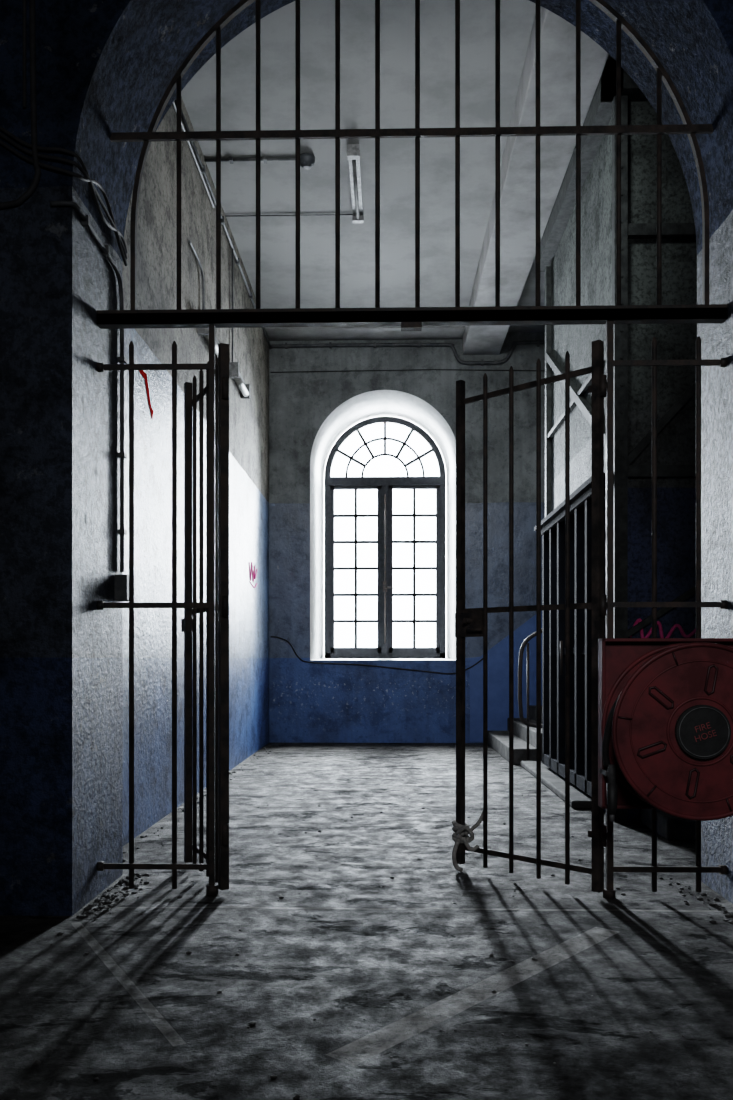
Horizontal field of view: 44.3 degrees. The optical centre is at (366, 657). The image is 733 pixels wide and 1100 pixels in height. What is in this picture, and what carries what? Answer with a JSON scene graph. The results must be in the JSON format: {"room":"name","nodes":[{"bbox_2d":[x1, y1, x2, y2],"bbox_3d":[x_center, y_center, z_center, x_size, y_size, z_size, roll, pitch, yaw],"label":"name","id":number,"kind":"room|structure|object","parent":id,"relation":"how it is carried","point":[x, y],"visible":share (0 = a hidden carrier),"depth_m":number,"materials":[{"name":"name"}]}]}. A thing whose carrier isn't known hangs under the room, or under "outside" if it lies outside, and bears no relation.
{"room":"prison interior","nodes":[
{"label":"prison interior","id":0,"kind":"room"},
{"bbox_2d":[123,96,268,845],"bbox_3d":[-1.577,-1.625,8.511,0.330,5.550,7.460,0,0,1],"label":"wall","id":1,"kind":"structure","parent":0,"point":[157,203],"depth_m":6.85,"materials":[{"name":"paint"}]},
{"bbox_2d":[139,370,153,419],"bbox_3d":[-1.470,-1.765,6.018,0.001,0.270,0.360,0,0,1],"label":"graffiti mark","id":2,"kind":"object","parent":1,"relation":"attached to","point":[142,372],"visible":0.89,"depth_m":6.04,"materials":[{"name":"red paint"}]},
{"bbox_2d":[197,328,208,346],"bbox_3d":[-1.390,-2.683,7.385,0.100,0.200,0.438,0,0,1],"label":"wall lamp","id":3,"kind":"object","parent":1,"relation":"attached to","point":[204,332],"depth_m":7.63,"materials":[{"name":"metal"}]},
{"bbox_2d":[215,337,218,355],"bbox_3d":[-1.375,-2.750,7.981,0.100,0.148,0.140,0,0,1],"label":"wall lamp","id":4,"kind":"object","parent":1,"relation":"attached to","point":[216,341],"depth_m":8.09,"materials":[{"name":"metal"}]},
{"bbox_2d":[173,98,271,361],"bbox_3d":[-1.393,-3.545,8.507,0.040,1.390,7.460,0,0,1],"label":"conduit","id":5,"kind":"object","parent":1,"relation":"attached to","point":[201,169],"visible":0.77,"depth_m":7.98,"materials":[{"name":"metal"}]},
{"bbox_2d":[229,362,249,398],"bbox_3d":[-1.338,-2.925,9.511,0.100,0.150,0.770,0,0,1],"label":"wall lamp","id":6,"kind":"object","parent":1,"relation":"attached to","point":[234,373],"visible":0.95,"depth_m":9.37,"materials":[{"name":"metal"}]},
{"bbox_2d":[249,562,256,587],"bbox_3d":[-1.354,-0.990,10.736,0.016,0.293,0.611,0,0,1],"label":"graffiti tag","id":7,"kind":"object","parent":1,"relation":"attached to","point":[252,574],"visible":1,"depth_m":10.69,"materials":[{"name":"pink paint"}]},
{"bbox_2d":[0,743,732,1099],"bbox_3d":[0.126,1.250,5.149,9.000,0.200,16.300,0,0,1],"label":"floor","id":8,"kind":"structure","parent":0,"point":[428,969],"depth_m":3.43,"materials":[{"name":"concrete"}]},
{"bbox_2d":[11,747,732,1099],"bbox_3d":[0.151,1.146,6.838,3.173,0.022,9.292,0,0,1],"label":"rubble","id":9,"kind":"object","parent":8,"relation":"on","point":[111,896],"visible":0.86,"depth_m":4.25,"materials":[{"name":"grey stone"}]},
{"bbox_2d":[487,705,541,763],"bbox_3d":[3.022,0.300,10.904,2.870,1.700,2.450,0,0,1],"label":"staircase","id":10,"kind":"structure","parent":8,"relation":"on","point":[498,740],"depth_m":10.62,"materials":[{"name":"concrete"}]},
{"bbox_2d":[518,629,541,760],"bbox_3d":[2.939,-0.284,9.651,2.618,2.868,0.044,0,0,1],"label":"stair handrail","id":11,"kind":"object","parent":10,"relation":"attached to","point":[532,635],"visible":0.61,"depth_m":9.67,"materials":[{"name":"metal"}]},
{"bbox_2d":[521,761,695,840],"bbox_3d":[2.981,1.080,7.579,2.790,0.140,3.900,0,0,1],"label":"concrete plinth","id":12,"kind":"object","parent":8,"relation":"on","point":[671,828],"visible":0.62,"depth_m":6.23,"materials":[{"name":"grey concrete"}]},
{"bbox_2d":[534,473,605,796],"bbox_3d":[1.735,-0.135,7.745,0.150,2.370,2.670,0,0,1],"label":"door","id":13,"kind":"structure","parent":12,"relation":"on","point":[553,524],"depth_m":7.74,"materials":[{"name":"black metal"}]},
{"bbox_2d":[0,0,732,915],"bbox_3d":[0.106,-1.625,4.359,9.000,5.550,0.760,0,0,1],"label":"wall","id":14,"kind":"structure","parent":0,"point":[104,68],"depth_m":4.07,"materials":[{"name":"paint"}]},
{"bbox_2d":[0,0,127,265],"bbox_3d":[-1.875,-3.094,4.383,1.239,2.313,0.774,0,0,1],"label":"cable bundle","id":15,"kind":"object","parent":14,"relation":"attached to","point":[120,239],"visible":1,"depth_m":4.00,"materials":[{"name":"black rubber"}]},
{"bbox_2d":[50,201,128,600],"bbox_3d":[-1.293,-1.167,4.374,0.112,1.735,0.786,0,0,8],"label":"conduit","id":16,"kind":"object","parent":14,"relation":"attached to","point":[121,580],"visible":0.93,"depth_m":4.69,"materials":[{"name":"metal"}]},
{"bbox_2d":[96,324,217,895],"bbox_3d":[-1.011,-0.231,4.371,0.586,2.762,0.057,0,0,0],"label":"gate panel","id":17,"kind":"object","parent":14,"relation":"attached to","point":[212,887],"visible":1,"depth_m":4.36,"materials":[{"name":"metal"}]},
{"bbox_2d":[181,343,228,889],"bbox_3d":[-0.836,-0.200,4.657,0.051,2.640,0.744,0,0,-26],"label":"gate leaf","id":18,"kind":"object","parent":17,"relation":"attached to","point":[188,625],"visible":0.83,"depth_m":4.71,"materials":[{"name":"metal"}]},
{"bbox_2d":[97,0,727,330],"bbox_3d":[0.206,-2.528,4.341,3.020,1.886,0.060,0,0,1],"label":"metal grille","id":19,"kind":"object","parent":14,"relation":"in","point":[408,318],"visible":1,"depth_m":4.33,"materials":[{"name":"metal"}]},
{"bbox_2d":[598,638,732,821],"bbox_3d":[1.474,0.302,3.770,0.958,0.775,0.350,0,0,1],"label":"hose reel","id":20,"kind":"object","parent":14,"relation":"attached to","point":[665,705],"visible":1,"depth_m":3.63,"materials":[{"name":"red metal"}]},
{"bbox_2d":[603,321,727,898],"bbox_3d":[1.426,-0.231,4.312,0.581,2.762,0.057,0,0,2],"label":"gate panel","id":21,"kind":"object","parent":14,"relation":"attached to","point":[609,892],"visible":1,"depth_m":4.30,"materials":[{"name":"metal"}]},
{"bbox_2d":[181,0,609,331],"bbox_3d":[0.126,-4.500,5.149,9.000,0.200,16.300,0,0,1],"label":"ceiling","id":22,"kind":"structure","parent":0,"point":[317,17],"depth_m":7.65,"materials":[{"name":"paint"}]},
{"bbox_2d":[204,156,352,216],"bbox_3d":[-0.774,-4.385,8.246,1.290,0.030,1.363,0,0,1],"label":"conduit","id":23,"kind":"object","parent":22,"relation":"attached to","point":[264,159],"depth_m":7.92,"materials":[{"name":"grey metal"}]},
{"bbox_2d":[300,153,314,169],"bbox_3d":[-0.527,-4.355,7.915,0.150,0.090,0.150,0,0,1],"label":"smoke detector","id":24,"kind":"object","parent":22,"relation":"attached to","point":[307,160],"visible":0.88,"depth_m":7.87,"materials":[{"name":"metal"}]},
{"bbox_2d":[347,144,363,222],"bbox_3d":[-0.097,-4.350,8.305,0.110,0.100,1.200,0,0,1],"label":"fitting","id":25,"kind":"object","parent":22,"relation":"attached to","point":[353,152],"visible":1,"depth_m":8.21,"materials":[{"name":"metal"}]},
{"bbox_2d":[463,6,608,354],"bbox_3d":[1.457,-4.250,8.437,0.500,0.300,7.460,0,0,1],"label":"ceiling beam","id":26,"kind":"structure","parent":22,"relation":"attached to","point":[557,35],"depth_m":7.45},
{"bbox_2d":[269,332,544,742],"bbox_3d":[1.584,-1.625,12.615,6.450,5.550,0.900,0,0,1],"label":"wall","id":27,"kind":"structure","parent":0,"point":[309,412],"depth_m":12.21,"materials":[{"name":"paint"}]},
{"bbox_2d":[330,485,381,652],"bbox_3d":[-0.154,-1.280,13.028,0.755,2.440,0.060,0,0,1],"label":"casement","id":28,"kind":"object","parent":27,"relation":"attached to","point":[378,488],"visible":1,"depth_m":13.01,"materials":[{"name":"black paint"}]},
{"bbox_2d":[265,326,464,340],"bbox_3d":[-0.017,-4.355,11.979,2.620,0.090,0.450,0,0,1],"label":"cross beam","id":29,"kind":"structure","parent":27,"relation":"attached to","point":[367,332],"depth_m":11.96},
{"bbox_2d":[324,416,445,657],"bbox_3d":[0.268,-1.738,13.002,1.750,3.495,0.110,0,0,1],"label":"frame","id":30,"kind":"object","parent":27,"relation":"attached to","point":[440,480],"visible":1,"depth_m":12.97,"materials":[{"name":"black paint"}]},
{"bbox_2d":[383,494,393,643],"bbox_3d":[0.312,-1.275,12.930,0.158,2.150,0.048,0,0,10],"label":"bolt","id":31,"kind":"object","parent":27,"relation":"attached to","point":[385,587],"visible":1,"depth_m":12.93,"materials":[{"name":"metal"}]},
{"bbox_2d":[270,340,544,365],"bbox_3d":[1.247,-4.121,12.148,5.100,0.343,0.050,0,0,1],"label":"conduit","id":32,"kind":"object","parent":27,"relation":"attached to","point":[286,345],"visible":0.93,"depth_m":12.15,"materials":[{"name":"metal"}]},
{"bbox_2d":[271,369,544,673],"bbox_3d":[0.598,-1.843,12.177,3.800,4.124,0.018,0,0,1],"label":"cable","id":33,"kind":"object","parent":27,"relation":"attached to","point":[411,369],"visible":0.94,"depth_m":12.18,"materials":[{"name":"black rubber"}]},
{"bbox_2d":[388,485,439,652],"bbox_3d":[0.691,-1.280,13.007,0.755,2.440,0.060,0,0,1],"label":"casement","id":34,"kind":"object","parent":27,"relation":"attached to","point":[391,488],"visible":1,"depth_m":12.98,"materials":[{"name":"black paint"}]},
{"bbox_2d":[470,611,541,741],"bbox_3d":[2.897,-0.435,12.130,3.000,3.130,0.006,0,0,1],"label":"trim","id":35,"kind":"structure","parent":27,"relation":"attached to","point":[498,655],"depth_m":12.15,"materials":[{"name":"blue paint"}]},
{"bbox_2d":[455,339,607,892],"bbox_3d":[0.823,-0.200,4.606,0.906,2.640,0.140,0,0,44],"label":"gate leaf","id":36,"kind":"object","parent":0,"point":[470,622],"visible":1,"depth_m":4.56,"materials":[{"name":"metal"}]},
{"bbox_2d":[452,810,487,871],"bbox_3d":[0.557,0.979,4.887,0.194,0.340,0.138,0,0,1],"label":"rope","id":37,"kind":"object","parent":36,"relation":"attached to","point":[462,830],"visible":0.94,"depth_m":4.84,"materials":[{"name":"grey fabric"}]},
{"bbox_2d":[550,55,696,820],"bbox_3d":[3.099,-1.625,7.677,2.580,5.550,2.700,0,0,1],"label":"wall","id":38,"kind":"structure","parent":0,"point":[676,441],"depth_m":6.35,"materials":[{"name":"paint"}]},
{"bbox_2d":[545,266,605,516],"bbox_3d":[1.784,-2.625,7.715,0.050,2.550,2.648,0,0,1],"label":"brace","id":39,"kind":"object","parent":38,"relation":"attached to","point":[577,395],"visible":0.64,"depth_m":8.96,"materials":[{"name":"paint"}]},
{"bbox_2d":[540,59,647,271],"bbox_3d":[2.388,-4.030,7.669,1.400,0.200,2.950,0,0,1],"label":"crown molding","id":40,"kind":"structure","parent":38,"relation":"attached to","point":[599,113],"depth_m":7.01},
{"bbox_2d":[612,95,695,822],"bbox_3d":[3.039,-1.390,6.289,2.610,5.080,0.078,0,0,1],"label":"steel bracing","id":41,"kind":"object","parent":38,"relation":"attached to","point":[622,469],"visible":0.37,"depth_m":6.29,"materials":[{"name":"black metal"}]},
{"bbox_2d":[629,618,695,637],"bbox_3d":[2.104,-0.176,6.343,0.518,0.210,0.026,0,0,1],"label":"graffiti tag","id":42,"kind":"object","parent":38,"relation":"attached to","point":[637,621],"visible":0.54,"depth_m":6.33,"materials":[{"name":"paint"}]}
]}

